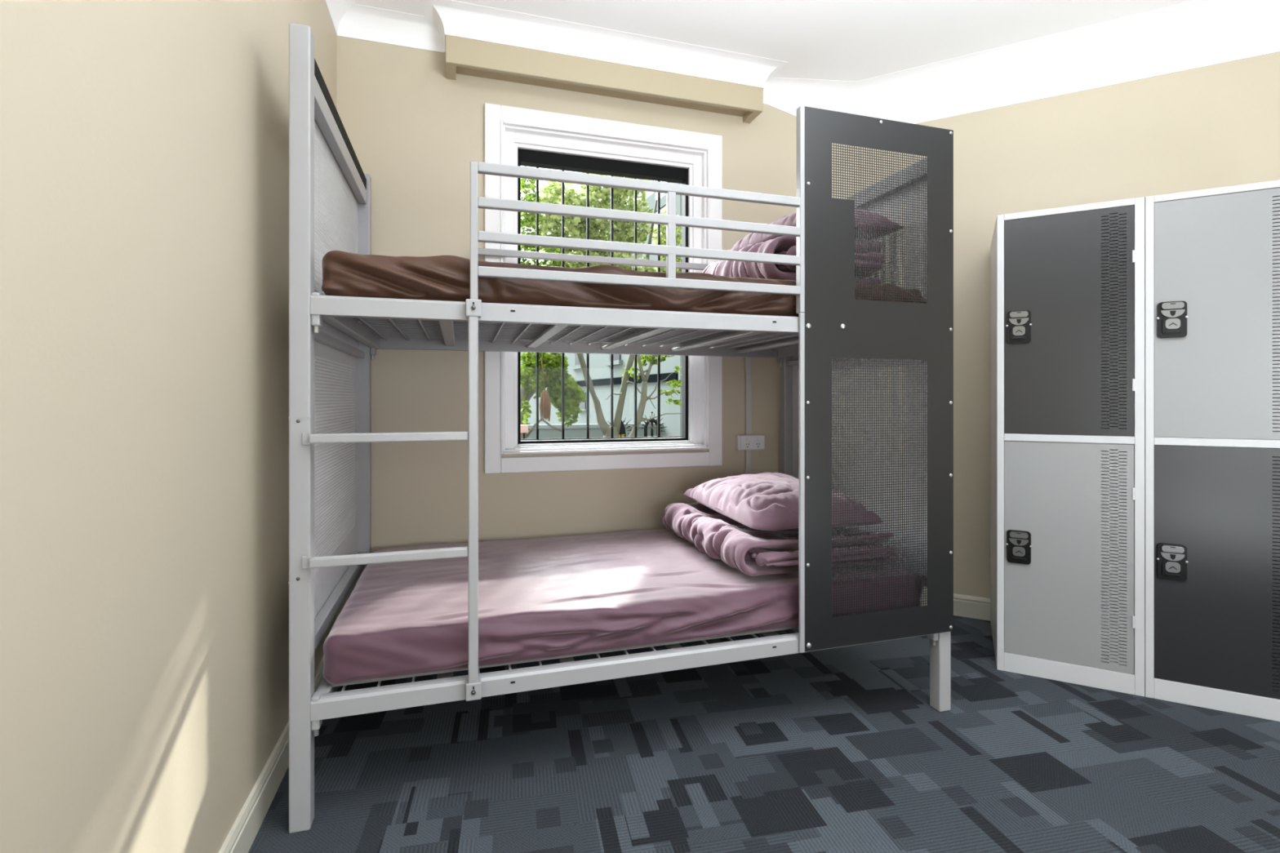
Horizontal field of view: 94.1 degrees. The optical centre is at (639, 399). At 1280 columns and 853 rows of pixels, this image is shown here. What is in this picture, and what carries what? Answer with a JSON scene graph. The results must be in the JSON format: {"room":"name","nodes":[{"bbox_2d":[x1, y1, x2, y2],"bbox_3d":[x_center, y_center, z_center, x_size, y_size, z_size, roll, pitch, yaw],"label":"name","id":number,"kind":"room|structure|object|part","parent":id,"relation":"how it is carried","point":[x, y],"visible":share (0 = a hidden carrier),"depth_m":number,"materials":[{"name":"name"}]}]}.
{"room":"dormitory","nodes":[
{"label":"dormitory","id":0,"kind":"room"},
{"bbox_2d":[0,0,336,852],"bbox_3d":[-0.561,-0.266,-0.039,0.120,2.650,5.580,0,0,-17],"label":"wall","id":1,"kind":"structure","parent":0,"point":[144,144],"depth_m":0.95,"materials":[{"name":"beige paint"}]},
{"bbox_2d":[218,654,324,852],"bbox_3d":[-0.468,1.008,-0.115,0.014,0.103,5.380,0,0,-17],"label":"baseboard","id":2,"kind":"structure","parent":1,"relation":"attached to","point":[240,838],"depth_m":1.49,"materials":[{"name":"beige"}]},
{"bbox_2d":[324,0,788,104],"bbox_3d":[0.472,-1.544,0.169,1.977,0.093,5.380,0,0,-17],"label":"trim","id":3,"kind":"structure","parent":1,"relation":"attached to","point":[442,18],"depth_m":2.54,"materials":[{"name":"white paint"}]},
{"bbox_2d":[336,35,847,617],"bbox_3d":[0.016,-0.266,2.945,2.709,2.650,0.200,0,0,-17],"label":"wall","id":4,"kind":"structure","parent":0,"point":[417,131],"depth_m":2.60,"materials":[{"name":"beige paint"}]},
{"bbox_2d":[484,102,722,473],"bbox_3d":[-0.155,-0.485,2.830,1.133,1.624,0.142,0,0,-17],"label":"window","id":5,"kind":"structure","parent":4,"relation":"in","point":[514,135],"depth_m":2.79,"materials":[{"name":"white"}]},
{"bbox_2d":[520,167,681,440],"bbox_3d":[-0.181,-0.461,2.918,0.840,1.328,0.015,0,0,-17],"label":"security grille","id":6,"kind":"object","parent":5,"relation":"attached to","point":[537,180],"visible":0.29,"depth_m":2.90,"materials":[{"name":"black metal"}]},
{"bbox_3d":[-0.168,-0.470,2.872,0.838,1.354,0.055,0,0,-17],"label":"frame","id":7,"kind":"part","parent":5,"relation":"part of","materials":[{"name":"black metal"}]},
{"bbox_2d":[445,35,763,123],"bbox_3d":[-0.122,-1.468,2.727,1.456,0.162,0.138,0,0,-17],"label":"pelmet","id":8,"kind":"object","parent":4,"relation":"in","point":[464,56],"depth_m":2.66,"materials":[{"name":"beige paint"}]},
{"bbox_2d":[744,346,751,435],"bbox_3d":[0.543,-0.081,2.990,0.030,0.520,0.018,0,0,-17],"label":"cable trunking","id":9,"kind":"object","parent":4,"relation":"attached to","point":[748,361],"visible":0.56,"depth_m":2.98,"materials":[{"name":"grey plastic"}]},
{"bbox_2d":[744,450,751,474],"bbox_3d":[0.543,0.606,2.990,0.030,0.701,0.018,0,0,-17],"label":"cable trunking","id":10,"kind":"object","parent":4,"relation":"attached to","point":[748,454],"visible":0.25,"depth_m":2.98,"materials":[{"name":"grey plastic"}]},
{"bbox_2d":[735,434,764,450],"bbox_3d":[0.553,0.217,2.980,0.145,0.076,0.044,0,0,-17],"label":"power outlet","id":11,"kind":"object","parent":4,"relation":"attached to","point":[753,442],"visible":1,"depth_m":2.96,"materials":[{"name":"white plastic"}]},
{"bbox_2d":[766,0,1279,124],"bbox_3d":[1.883,-1.491,2.635,2.594,0.200,0.373,0,0,23],"label":"trim","id":12,"kind":"structure","parent":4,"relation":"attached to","point":[1197,33],"depth_m":2.68,"materials":[{"name":"white paint"}]},
{"bbox_2d":[248,615,1279,852],"bbox_3d":[1.473,1.109,0.419,4.638,0.100,5.880,0,0,-17],"label":"floor","id":13,"kind":"structure","parent":0,"point":[843,749],"depth_m":1.72,"materials":[{"name":"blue carpet"}]},
{"bbox_2d":[288,22,953,833],"bbox_3d":[-0.045,0.071,2.225,2.001,1.977,1.087,0,0,-17],"label":"bunk bed","id":14,"kind":"object","parent":13,"relation":"on","point":[331,352],"visible":0.94,"depth_m":1.88,"materials":[{"name":"grey metal"}]},
{"bbox_3d":[-0.840,0.071,1.479,0.048,1.977,0.048,0,0,-17],"label":"post","id":15,"kind":"part","parent":14,"relation":"part of","materials":[{"name":"grey metal"}]},
{"bbox_3d":[-0.946,0.767,1.972,0.034,0.048,0.980,0,0,-17],"label":"rail","id":16,"kind":"part","parent":14,"relation":"part of","materials":[{"name":"grey metal"}]},
{"bbox_3d":[-1.004,-0.108,1.954,0.001,1.495,0.992,0,0,-17],"label":"panel","id":17,"kind":"part","parent":14,"relation":"part of","materials":[{"name":"grey metal"}]},
{"bbox_3d":[-0.987,-0.820,1.959,0.030,0.058,0.957,0,0,-17],"label":"rail","id":18,"kind":"part","parent":14,"relation":"part of","materials":[{"name":"grey metal"}]},
{"bbox_3d":[-0.987,0.639,1.959,0.030,0.040,0.957,0,0,-17],"label":"rail","id":19,"kind":"part","parent":14,"relation":"part of","materials":[{"name":"grey metal"}]},
{"bbox_3d":[-0.946,-0.233,1.972,0.034,0.048,0.980,0,0,-17],"label":"rail","id":20,"kind":"part","parent":14,"relation":"part of","materials":[{"name":"grey metal"}]},
{"bbox_3d":[-1.130,0.071,2.441,0.048,1.977,0.048,0,0,-17],"label":"post","id":21,"kind":"part","parent":14,"relation":"part of","materials":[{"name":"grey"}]},
{"bbox_3d":[-0.436,-0.237,1.561,0.040,0.045,0.028,0,0,-17],"label":"clamp plate","id":22,"kind":"part","parent":14,"relation":"part of","materials":[{"name":"grey metal"}]},
{"bbox_3d":[-0.436,0.761,1.561,0.040,0.045,0.028,0,0,-17],"label":"clamp plate","id":23,"kind":"part","parent":14,"relation":"part of","materials":[{"name":"grey metal"}]},
{"bbox_3d":[0.097,-0.234,1.756,1.905,0.050,0.036,0,0,-17],"label":"rail","id":24,"kind":"part","parent":14,"relation":"part of","materials":[{"name":"grey metal"}]},
{"bbox_3d":[-0.197,-0.234,2.728,1.905,0.050,0.036,0,0,-17],"label":"rail","id":25,"kind":"part","parent":14,"relation":"part of","materials":[{"name":"grey metal"}]},
{"bbox_2d":[323,528,922,684],"bbox_3d":[-0.045,0.669,2.227,1.883,0.150,0.981,0,0,-17],"label":"mattress","id":26,"kind":"object","parent":14,"relation":"on","point":[559,596],"visible":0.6,"depth_m":1.83,"materials":[{"name":"pink fabric"}]},
{"bbox_2d":[662,502,895,576],"bbox_3d":[0.498,0.522,2.366,0.618,0.146,0.836,0,0,-17],"label":"duvet","id":27,"kind":"object","parent":26,"relation":"on","point":[753,552],"visible":0.62,"depth_m":2.10,"materials":[{"name":"pink fabric"}]},
{"bbox_2d":[683,471,882,530],"bbox_3d":[0.526,0.392,2.410,0.500,0.154,0.760,0,0,-14],"label":"pillow","id":28,"kind":"object","parent":27,"relation":"on","point":[766,501],"visible":0.78,"depth_m":2.17,"materials":[{"name":"pink fabric"}]},
{"bbox_2d":[321,250,927,346],"bbox_3d":[-0.045,-0.322,2.223,1.885,0.133,0.992,0,0,-17],"label":"mattress","id":29,"kind":"object","parent":14,"relation":"on","point":[438,277],"visible":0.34,"depth_m":1.68,"materials":[{"name":"brown fabric"}]},
{"bbox_2d":[702,235,884,284],"bbox_3d":[0.582,-0.500,2.436,0.519,0.226,0.672,0,0,-17],"label":"duvet","id":30,"kind":"object","parent":29,"relation":"on","point":[784,245],"visible":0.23,"depth_m":2.19,"materials":[{"name":"pink fabric"}]},
{"bbox_2d":[727,208,903,251],"bbox_3d":[0.674,-0.674,2.455,0.420,0.137,0.660,0,0,-21],"label":"pillow","id":31,"kind":"object","parent":30,"relation":"on","point":[790,220],"visible":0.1,"depth_m":2.27,"materials":[{"name":"pink fabric"}]},
{"bbox_3d":[0.097,0.766,1.756,1.905,0.050,0.036,0,0,-17],"label":"rail","id":32,"kind":"part","parent":14,"relation":"part of","materials":[{"name":"grey metal"}]},
{"bbox_3d":[0.739,0.071,3.005,0.048,1.977,0.048,0,0,-17],"label":"post","id":33,"kind":"part","parent":14,"relation":"part of","materials":[{"name":"grey metal"}]},
{"bbox_3d":[0.845,-0.233,2.513,0.034,0.048,0.980,0,0,-17],"label":"rail","id":34,"kind":"part","parent":14,"relation":"part of","materials":[{"name":"grey metal"}]},
{"bbox_3d":[0.903,-0.108,2.530,0.001,1.495,0.992,0,0,-17],"label":"panel","id":35,"kind":"part","parent":14,"relation":"part of","materials":[{"name":"grey metal"}]},
{"bbox_3d":[0.785,-0.062,1.931,0.571,1.691,0.002,0,0,-17],"label":"privacy panel","id":36,"kind":"part","parent":14,"relation":"part of","materials":[{"name":"grey metal"}]},
{"bbox_3d":[0.887,-0.820,2.525,0.030,0.058,0.957,0,0,-17],"label":"rail","id":37,"kind":"part","parent":14,"relation":"part of","materials":[{"name":"grey metal"}]},
{"bbox_3d":[0.887,0.639,2.525,0.030,0.040,0.957,0,0,-17],"label":"rail","id":38,"kind":"part","parent":14,"relation":"part of","materials":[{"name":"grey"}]},
{"bbox_3d":[1.030,0.071,2.043,0.048,1.977,0.048,0,0,-17],"label":"post","id":39,"kind":"part","parent":14,"relation":"part of","materials":[{"name":"grey metal"}]},
{"bbox_2d":[990,196,1144,696],"bbox_3d":[1.726,0.170,2.467,0.452,1.779,0.576,0,0,28],"label":"locker","id":40,"kind":"object","parent":13,"relation":"on","point":[1067,283],"visible":1,"depth_m":2.23,"materials":[{"name":"grey metal"}]},
{"bbox_3d":[1.460,-0.277,2.296,0.079,0.126,0.014,0,0,28],"label":"latch plate","id":41,"kind":"part","parent":40,"relation":"part of","materials":[{"name":"black plastic"}]},
{"bbox_3d":[1.460,0.570,2.296,0.079,0.126,0.014,0,0,28],"label":"latch plate","id":42,"kind":"part","parent":40,"relation":"part of","materials":[{"name":"black plastic"}]},
{"bbox_3d":[1.597,-0.281,2.231,0.397,0.828,0.001,0,0,28],"label":"door","id":43,"kind":"part","parent":40,"relation":"part of","materials":[{"name":"grey metal"}]},
{"bbox_3d":[1.597,0.575,2.231,0.397,0.824,0.001,0,0,28],"label":"door","id":44,"kind":"part","parent":40,"relation":"part of","materials":[{"name":"grey metal"}]},
{"bbox_2d":[1144,180,1279,721],"bbox_3d":[2.126,0.170,2.253,0.452,1.779,0.576,0,0,28],"label":"locker","id":45,"kind":"object","parent":13,"relation":"on","point":[1212,255],"visible":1,"depth_m":2.04,"materials":[{"name":"grey metal"}]},
{"bbox_3d":[1.859,-0.277,2.082,0.079,0.126,0.014,0,0,28],"label":"latch plate","id":46,"kind":"part","parent":45,"relation":"part of","materials":[{"name":"black plastic"}]},
{"bbox_3d":[1.859,0.570,2.082,0.079,0.126,0.014,0,0,28],"label":"latch plate","id":47,"kind":"part","parent":45,"relation":"part of","materials":[{"name":"black plastic"}]},
{"bbox_3d":[1.997,-0.281,2.017,0.397,0.828,0.001,0,0,28],"label":"door","id":48,"kind":"part","parent":45,"relation":"part of","materials":[{"name":"grey metal"}]},
{"bbox_3d":[1.997,0.575,2.017,0.397,0.824,0.001,0,0,28],"label":"door","id":49,"kind":"part","parent":45,"relation":"part of","materials":[{"name":"grey metal"}]},
{"bbox_2d":[354,0,1195,81],"bbox_3d":[1.473,-1.641,0.419,4.638,0.100,5.880,0,0,-17],"label":"ceiling","id":50,"kind":"structure","parent":0,"point":[833,40],"depth_m":2.52,"materials":[{"name":"white paint"}]},
{"bbox_2d":[848,52,1279,598],"bbox_3d":[2.135,-0.266,2.687,2.276,2.650,0.127,0,0,28],"label":"wall","id":51,"kind":"structure","parent":0,"point":[1215,126],"depth_m":2.75,"materials":[{"name":"beige paint"}]},
{"bbox_2d":[921,589,990,620],"bbox_3d":[2.083,1.008,2.635,2.234,0.103,0.014,0,0,28],"label":"baseboard","id":52,"kind":"structure","parent":51,"relation":"attached to","point":[965,606],"depth_m":2.89,"materials":[{"name":"beige"}]},
{"label":"outside","id":53,"kind":"structure","parent":0,"visible":0},
{"bbox_3d":[-4.924,1.609,32.227,70.000,0.100,58.720,0,0,-17],"label":"ground","id":54,"kind":"structure","parent":53,"visible":0},
{"bbox_2d":[520,424,528,439],"bbox_3d":[-1.666,0.965,8.543,0.110,1.188,0.150,0,0,-17],"label":"box","id":55,"kind":"object","parent":54,"relation":"on","point":[524,428],"visible":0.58,"depth_m":8.48,"materials":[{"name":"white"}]},
{"bbox_2d":[520,166,586,439],"bbox_3d":[-1.408,-0.985,9.231,1.190,5.092,1.067,0,0,-17],"label":"street tree","id":56,"kind":"object","parent":54,"relation":"on","point":[552,363],"visible":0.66,"depth_m":8.98,"materials":[{"name":"green plant"}]},
{"bbox_2d":[539,356,551,422],"bbox_3d":[-1.354,-0.141,8.507,0.162,0.923,0.165,0,0,-17],"label":"fronds","id":57,"kind":"object","parent":56,"relation":"hanging from","point":[544,402],"visible":1,"depth_m":8.46,"materials":[{"name":"brown plant"}]},
{"bbox_2d":[527,422,662,439],"bbox_3d":[-0.745,1.040,12.441,4.944,1.040,0.260,0,0,-17],"label":"wall","id":58,"kind":"structure","parent":54,"relation":"on","point":[576,430],"depth_m":12.17,"materials":[{"name":"paint"}]},
{"bbox_2d":[520,181,681,436],"bbox_3d":[-1.710,-1.842,24.980,6.100,6.803,26.227,0,0,-24],"label":"building","id":59,"kind":"structure","parent":54,"relation":"on","point":[599,364],"depth_m":14.40,"materials":[{"name":"paint"}]},
{"bbox_3d":[-1.873,-0.961,17.929,0.110,0.111,1.035,0,0,-24],"label":"window sill","id":60,"kind":"part","parent":59,"relation":"part of","materials":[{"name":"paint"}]},
{"bbox_3d":[-0.668,-0.917,15.198,0.110,0.105,0.976,0,0,-24],"label":"window sill","id":61,"kind":"part","parent":59,"relation":"part of","materials":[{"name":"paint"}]},
{"bbox_2d":[529,173,681,437],"bbox_3d":[0.337,-2.299,10.026,4.325,7.723,1.890,0,0,9],"label":"street tree","id":62,"kind":"object","parent":54,"relation":"on","point":[575,227],"visible":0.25,"depth_m":9.93,"materials":[{"name":"green plant"}]},
{"bbox_2d":[607,417,632,437],"bbox_3d":[-0.386,0.919,11.202,0.655,1.280,0.120,0,0,-17],"label":"ornament","id":63,"kind":"object","parent":54,"relation":"on","point":[622,433],"visible":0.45,"depth_m":11.19,"materials":[{"name":"black"}]},
{"bbox_2d":[638,411,665,436],"bbox_3d":[0.243,0.900,11.391,0.590,1.320,0.120,0,0,-17],"label":"ornament","id":64,"kind":"object","parent":54,"relation":"on","point":[653,420],"visible":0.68,"depth_m":11.36,"materials":[{"name":"black metal"}]}
]}

